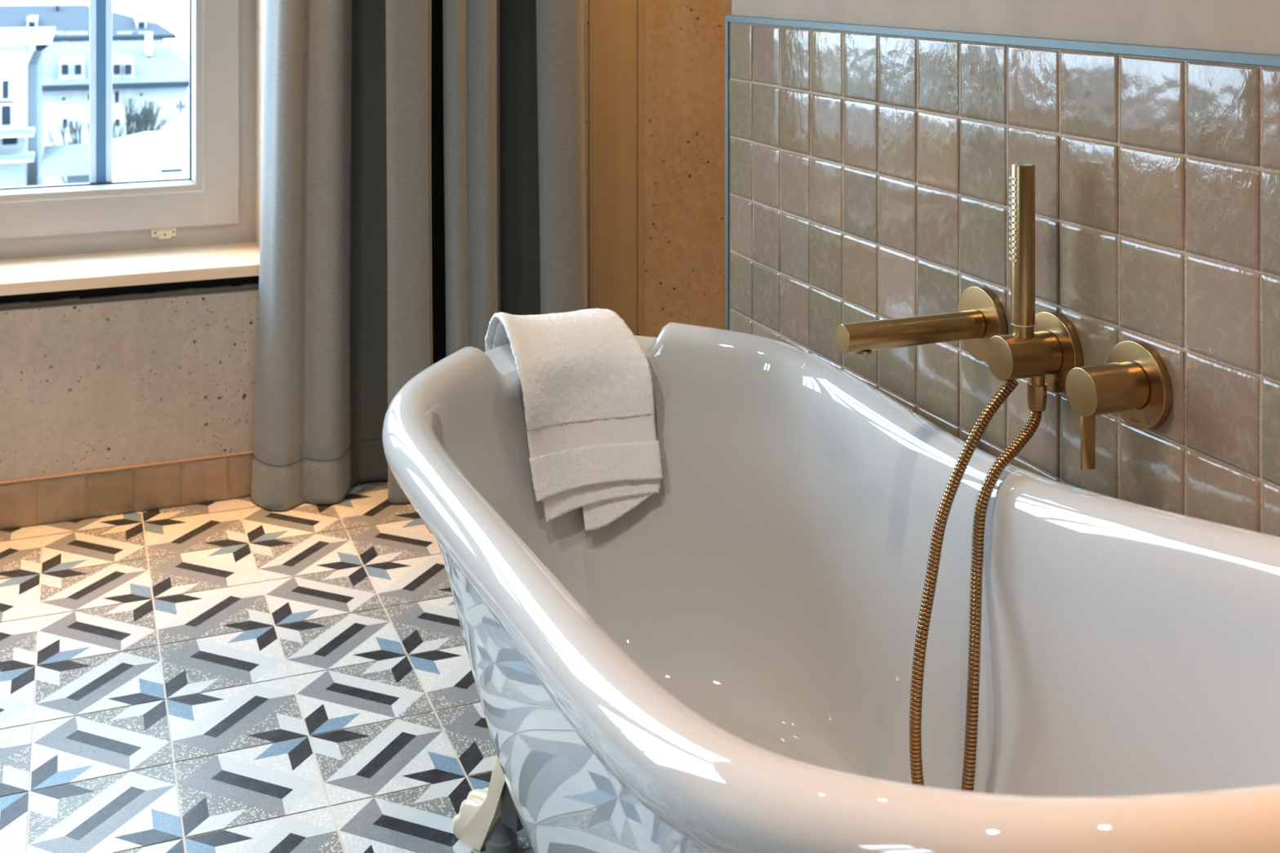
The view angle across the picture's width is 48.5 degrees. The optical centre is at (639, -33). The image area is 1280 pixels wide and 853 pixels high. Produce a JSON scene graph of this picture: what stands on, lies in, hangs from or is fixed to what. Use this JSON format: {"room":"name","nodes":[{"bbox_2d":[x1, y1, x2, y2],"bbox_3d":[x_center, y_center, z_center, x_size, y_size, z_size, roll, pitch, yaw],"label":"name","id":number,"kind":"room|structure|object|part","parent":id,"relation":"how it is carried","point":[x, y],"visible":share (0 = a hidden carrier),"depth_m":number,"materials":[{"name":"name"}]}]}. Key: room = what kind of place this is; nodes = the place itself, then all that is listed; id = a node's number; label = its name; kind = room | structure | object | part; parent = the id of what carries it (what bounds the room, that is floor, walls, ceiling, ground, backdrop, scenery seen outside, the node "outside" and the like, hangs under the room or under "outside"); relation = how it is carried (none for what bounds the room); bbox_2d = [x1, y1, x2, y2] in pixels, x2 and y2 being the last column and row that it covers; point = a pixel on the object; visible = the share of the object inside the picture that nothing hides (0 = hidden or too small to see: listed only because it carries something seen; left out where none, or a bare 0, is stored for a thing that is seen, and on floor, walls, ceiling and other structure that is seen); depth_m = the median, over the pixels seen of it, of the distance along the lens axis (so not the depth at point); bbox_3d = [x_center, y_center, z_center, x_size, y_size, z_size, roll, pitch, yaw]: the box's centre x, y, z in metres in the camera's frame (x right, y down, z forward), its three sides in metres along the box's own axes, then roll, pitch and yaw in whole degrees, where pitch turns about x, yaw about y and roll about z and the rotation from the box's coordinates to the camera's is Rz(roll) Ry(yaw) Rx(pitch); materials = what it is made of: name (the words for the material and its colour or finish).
{"room":"bathroom","nodes":[
{"label":"bathroom","id":0,"kind":"room"},
{"bbox_2d":[0,480,533,852],"bbox_3d":[-0.316,1.200,0.763,3.980,0.001,5.252,0,0,-22],"label":"floor","id":1,"kind":"structure","parent":0,"point":[237,675],"depth_m":2.36,"materials":[{"name":"tile"}]},
{"bbox_2d":[382,322,1279,852],"bbox_3d":[0.175,0.802,1.491,0.736,0.793,1.690,0,0,-22],"label":"bathtub","id":2,"kind":"object","parent":1,"relation":"on","point":[723,664],"visible":0.93,"depth_m":1.59,"materials":[{"name":"grey ceramic"}]},
{"bbox_2d":[484,307,662,531],"bbox_3d":[-0.109,0.683,2.189,0.226,0.301,0.241,0,0,-22],"label":"towel","id":3,"kind":"object","parent":2,"relation":"on","point":[585,377],"visible":0.95,"depth_m":2.14,"materials":[{"name":"fabric"}]},
{"bbox_2d":[0,0,731,481],"bbox_3d":[-1.306,-0.051,3.240,3.980,2.600,0.340,0,0,-22],"label":"wall","id":4,"kind":"structure","parent":0,"point":[97,379],"depth_m":3.19,"materials":[{"name":"concrete"}]},
{"bbox_2d":[0,450,253,529],"bbox_3d":[-1.576,1.149,2.943,3.259,0.097,0.011,0,0,-22],"label":"baseboard","id":5,"kind":"structure","parent":4,"relation":"attached to","point":[56,500],"depth_m":3.12,"materials":[{"name":"tile"}]},
{"bbox_2d":[0,0,255,259],"bbox_3d":[-1.961,-0.188,3.116,2.172,1.727,0.086,0,0,-22],"label":"window","id":6,"kind":"structure","parent":4,"relation":"in","point":[214,205],"depth_m":3.42,"materials":[{"name":"white plastic"}]},
{"bbox_3d":[-1.142,0.635,3.410,0.056,0.020,0.012,0,0,-22],"label":"catch plate","id":7,"kind":"part","parent":6,"relation":"part of","materials":[{"name":"beige plastic"}]},
{"bbox_2d":[0,241,259,296],"bbox_3d":[-1.902,0.687,2.989,2.188,0.026,0.325,0,0,-22],"label":"windowsill","id":8,"kind":"structure","parent":4,"relation":"attached to","point":[30,275],"depth_m":3.20,"materials":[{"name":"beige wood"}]},
{"bbox_2d":[255,0,266,247],"bbox_3d":[-0.896,-0.189,3.400,0.020,1.725,0.329,0,0,-22],"label":"trim","id":9,"kind":"structure","parent":4,"relation":"attached to","point":[260,5],"depth_m":3.42,"materials":[{"name":"white paint"}]},
{"bbox_2d":[431,0,445,364],"bbox_3d":[-0.483,-0.075,3.373,0.117,2.548,0.027,0,0,-22],"label":"trim","id":10,"kind":"structure","parent":4,"relation":"attached to","point":[438,269],"depth_m":3.36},
{"bbox_2d":[588,0,643,336],"bbox_3d":[-0.120,-0.076,3.706,0.144,2.550,0.336,0,0,-22],"label":"trim","id":11,"kind":"structure","parent":4,"relation":"attached to","point":[615,27],"depth_m":3.55,"materials":[{"name":"brown wood"}]},
{"bbox_2d":[728,0,1279,536],"bbox_3d":[1.330,-0.051,0.808,0.890,2.600,4.112,0,0,-22],"label":"wall","id":12,"kind":"structure","parent":0,"point":[869,173],"depth_m":1.73,"materials":[{"name":"beige tile"}]},
{"bbox_2d":[835,285,1007,361],"bbox_3d":[0.346,0.458,1.790,0.209,0.094,0.094,0,0,-22],"label":"spout","id":13,"kind":"object","parent":12,"relation":"attached to","point":[980,317],"visible":0.9,"depth_m":1.79,"materials":[{"name":"brown metal"}]},
{"bbox_2d":[855,350,871,355],"bbox_3d":[0.276,0.475,1.762,0.022,0.004,0.022,0,0,-22],"label":"outlet","id":14,"kind":"object","parent":13,"relation":"attached to","point":[859,352],"depth_m":1.75,"materials":[{"name":"brown metal"}]},
{"bbox_2d":[724,15,1279,329],"bbox_3d":[0.922,0.642,0.646,0.011,1.113,4.115,0,0,-22],"label":"trim","id":15,"kind":"structure","parent":12,"relation":"attached to","point":[1224,56],"depth_m":1.88,"materials":[{"name":"blue metal"}]},
{"bbox_2d":[986,311,1082,393],"bbox_3d":[0.459,0.458,1.680,0.082,0.094,0.094,0,0,-22],"label":"holder","id":16,"kind":"object","parent":12,"relation":"attached to","point":[1046,351],"visible":0.91,"depth_m":1.67,"materials":[{"name":"brown metal"}]},
{"bbox_2d":[909,379,1047,791],"bbox_3d":[0.388,0.729,1.641,0.202,0.495,0.074,0,0,-44],"label":"shower hose","id":17,"kind":"object","parent":16,"relation":"attached to","point":[1036,395],"visible":0.84,"depth_m":1.62,"materials":[{"name":"brown metal"}]},
{"bbox_3d":[0.443,0.458,1.674,0.048,0.052,0.052,0,0,-22],"label":"knob","id":18,"kind":"part","parent":16,"relation":"part of","materials":[{"name":"brown metal"}]},
{"bbox_2d":[1008,162,1035,327],"bbox_3d":[0.451,0.327,1.677,0.030,0.189,0.028,0,0,-22],"label":"shower","id":19,"kind":"object","parent":16,"relation":"in","point":[1022,246],"visible":1,"depth_m":1.67,"materials":[{"name":"brown metal"}]},
{"bbox_2d":[1011,324,1034,338],"bbox_3d":[0.452,0.431,1.678,0.026,0.037,0.026,0,0,-22],"label":"cup","id":20,"kind":"object","parent":16,"relation":"on","point":[1018,332],"depth_m":1.67,"materials":[{"name":"brown metal"}]},
{"bbox_2d":[1028,374,1044,386],"bbox_3d":[0.470,0.481,1.685,0.018,0.027,0.018,0,0,-22],"label":"outlet","id":21,"kind":"object","parent":16,"relation":"attached to","point":[1033,380],"depth_m":1.68,"materials":[{"name":"brown metal"}]},
{"bbox_2d":[1065,339,1172,471],"bbox_3d":[0.512,0.476,1.545,0.082,0.132,0.094,0,0,-22],"label":"mixer valve","id":22,"kind":"object","parent":12,"relation":"attached to","point":[1135,383],"visible":1,"depth_m":1.53,"materials":[{"name":"brown metal"}]},
{"bbox_3d":[0.483,0.507,1.534,0.017,0.070,0.004,0,0,-22],"label":"lever","id":23,"kind":"part","parent":22,"relation":"part of","materials":[{"name":"brown metal"}]},
{"bbox_3d":[0.498,0.457,1.540,0.052,0.052,0.052,0,0,-22],"label":"knob","id":24,"kind":"part","parent":22,"relation":"part of","materials":[{"name":"brown metal"}]},
{"label":"outside","id":25,"kind":"structure","parent":0,"visible":0},
{"bbox_2d":[173,48,189,137],"bbox_3d":[-49.382,14.449,123.493,320.000,0.500,254.000,0,0,-22],"label":"ground","id":26,"kind":"structure","parent":25,"point":[184,54],"depth_m":221.97,"materials":[{"name":"white snow"}]},
{"bbox_2d":[0,26,55,186],"bbox_3d":[-18.618,7.983,40.481,3.546,12.432,12.200,0,0,-22],"label":"house","id":27,"kind":"structure","parent":26,"relation":"on","point":[20,64],"depth_m":36.70,"materials":[{"name":"white paint"}]},
{"bbox_3d":[-16.288,3.135,36.502,0.141,0.457,0.060,0,0,-22],"label":"pane","id":28,"kind":"part","parent":27,"relation":"part of","materials":[{"name":"blue glass"}]},
{"bbox_3d":[-16.274,3.795,36.507,0.211,0.492,0.060,0,0,-22],"label":"pane","id":29,"kind":"part","parent":27,"relation":"part of","materials":[{"name":"blue glass"}]},
{"bbox_3d":[-16.192,4.409,36.540,0.352,0.281,0.060,0,0,-22],"label":"pane","id":30,"kind":"part","parent":27,"relation":"part of","materials":[{"name":"black glass"}]},
{"bbox_3d":[-15.874,4.702,35.052,1.698,0.129,0.080,0,0,-22],"label":"balcony rail","id":31,"kind":"part","parent":27,"relation":"part of","materials":[{"name":"white"}]},
{"bbox_3d":[-15.874,4.074,35.052,1.698,0.129,0.080,0,0,-22],"label":"balcony rail","id":32,"kind":"part","parent":27,"relation":"part of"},
{"bbox_2d":[39,143,89,183],"bbox_3d":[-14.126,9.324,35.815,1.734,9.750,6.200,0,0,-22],"label":"house","id":33,"kind":"structure","parent":26,"relation":"on","point":[71,161],"depth_m":34.11,"materials":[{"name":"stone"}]},
{"bbox_2d":[42,120,123,184],"bbox_3d":[-20.052,9.845,51.476,2.706,8.730,3.186,0,0,6],"label":"bare tree","id":34,"kind":"object","parent":26,"relation":"on","point":[75,141],"visible":0.08,"depth_m":51.04,"materials":[{"name":"grey plant"}]},
{"bbox_2d":[0,4,177,50],"bbox_3d":[-34.700,8.116,78.691,16.136,12.166,17.300,0,0,-22],"label":"house","id":35,"kind":"structure","parent":26,"relation":"on","point":[71,23],"depth_m":74.90,"materials":[{"name":"stone"}]},
{"bbox_3d":[-30.362,3.920,71.799,0.800,1.100,0.060,0,0,-22],"label":"pane","id":36,"kind":"part","parent":35,"relation":"part of","materials":[{"name":"black glass"}]},
{"bbox_3d":[-29.766,3.933,72.038,0.800,1.100,0.060,0,0,-22],"label":"pane","id":37,"kind":"part","parent":35,"relation":"part of","materials":[{"name":"white"}]},
{"bbox_2d":[42,32,189,185],"bbox_3d":[-22.384,8.453,59.923,6.670,11.492,13.300,0,0,-22],"label":"house","id":38,"kind":"structure","parent":26,"relation":"on","point":[149,69],"depth_m":54.70,"materials":[{"name":"stone"}]},
{"bbox_3d":[-21.722,5.888,53.714,0.153,0.331,0.060,0,0,-22],"label":"pane","id":39,"kind":"part","parent":38,"relation":"part of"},
{"bbox_3d":[-20.012,4.957,54.398,0.128,0.433,0.060,0,0,-22],"label":"pane","id":40,"kind":"part","parent":38,"relation":"part of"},
{"bbox_3d":[-19.991,5.939,54.407,0.153,0.280,0.060,0,0,-22],"label":"pane","id":41,"kind":"part","parent":38,"relation":"part of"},
{"bbox_2d":[85,97,174,139],"bbox_3d":[-17.356,9.320,47.938,3.115,9.775,2.748,0,0,-6],"label":"bare tree","id":42,"kind":"object","parent":26,"relation":"on","point":[142,123],"visible":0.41,"depth_m":48.22,"materials":[{"name":"grey plant"}]},
{"bbox_2d":[112,130,189,181],"bbox_3d":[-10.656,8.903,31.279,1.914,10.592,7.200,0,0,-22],"label":"house","id":43,"kind":"structure","parent":26,"relation":"on","point":[147,155],"depth_m":29.55,"materials":[{"name":"white paint"}]},
{"bbox_3d":[-9.389,4.293,28.491,0.400,0.500,0.060,0,0,-22],"label":"pane","id":44,"kind":"part","parent":43,"relation":"part of","materials":[{"name":"blue glass"}]},
{"bbox_3d":[-0.348,-1.411,0.870,4.100,0.120,5.573,0,0,-22],"label":"ceiling","id":45,"kind":"structure","parent":0,"visible":0},
{"bbox_3d":[-1.524,-1.339,2.856,3.090,0.021,0.035,0,0,-22],"label":"trim","id":46,"kind":"structure","parent":45,"relation":"attached to","visible":0},
{"bbox_2d":[250,0,432,511],"bbox_3d":[-0.661,-0.068,3.205,0.401,2.526,0.168,0,0,-22],"label":"curtain","id":47,"kind":"object","parent":46,"relation":"hanging from","point":[345,305],"visible":0.83,"depth_m":3.17,"materials":[{"name":"fabric"}]},
{"bbox_2d":[442,0,586,356],"bbox_3d":[-0.288,-0.068,3.345,0.377,2.526,0.183,0,0,-22],"label":"curtain","id":48,"kind":"object","parent":46,"relation":"hanging from","point":[514,184],"visible":0.54,"depth_m":3.29,"materials":[{"name":"fabric"}]}
]}

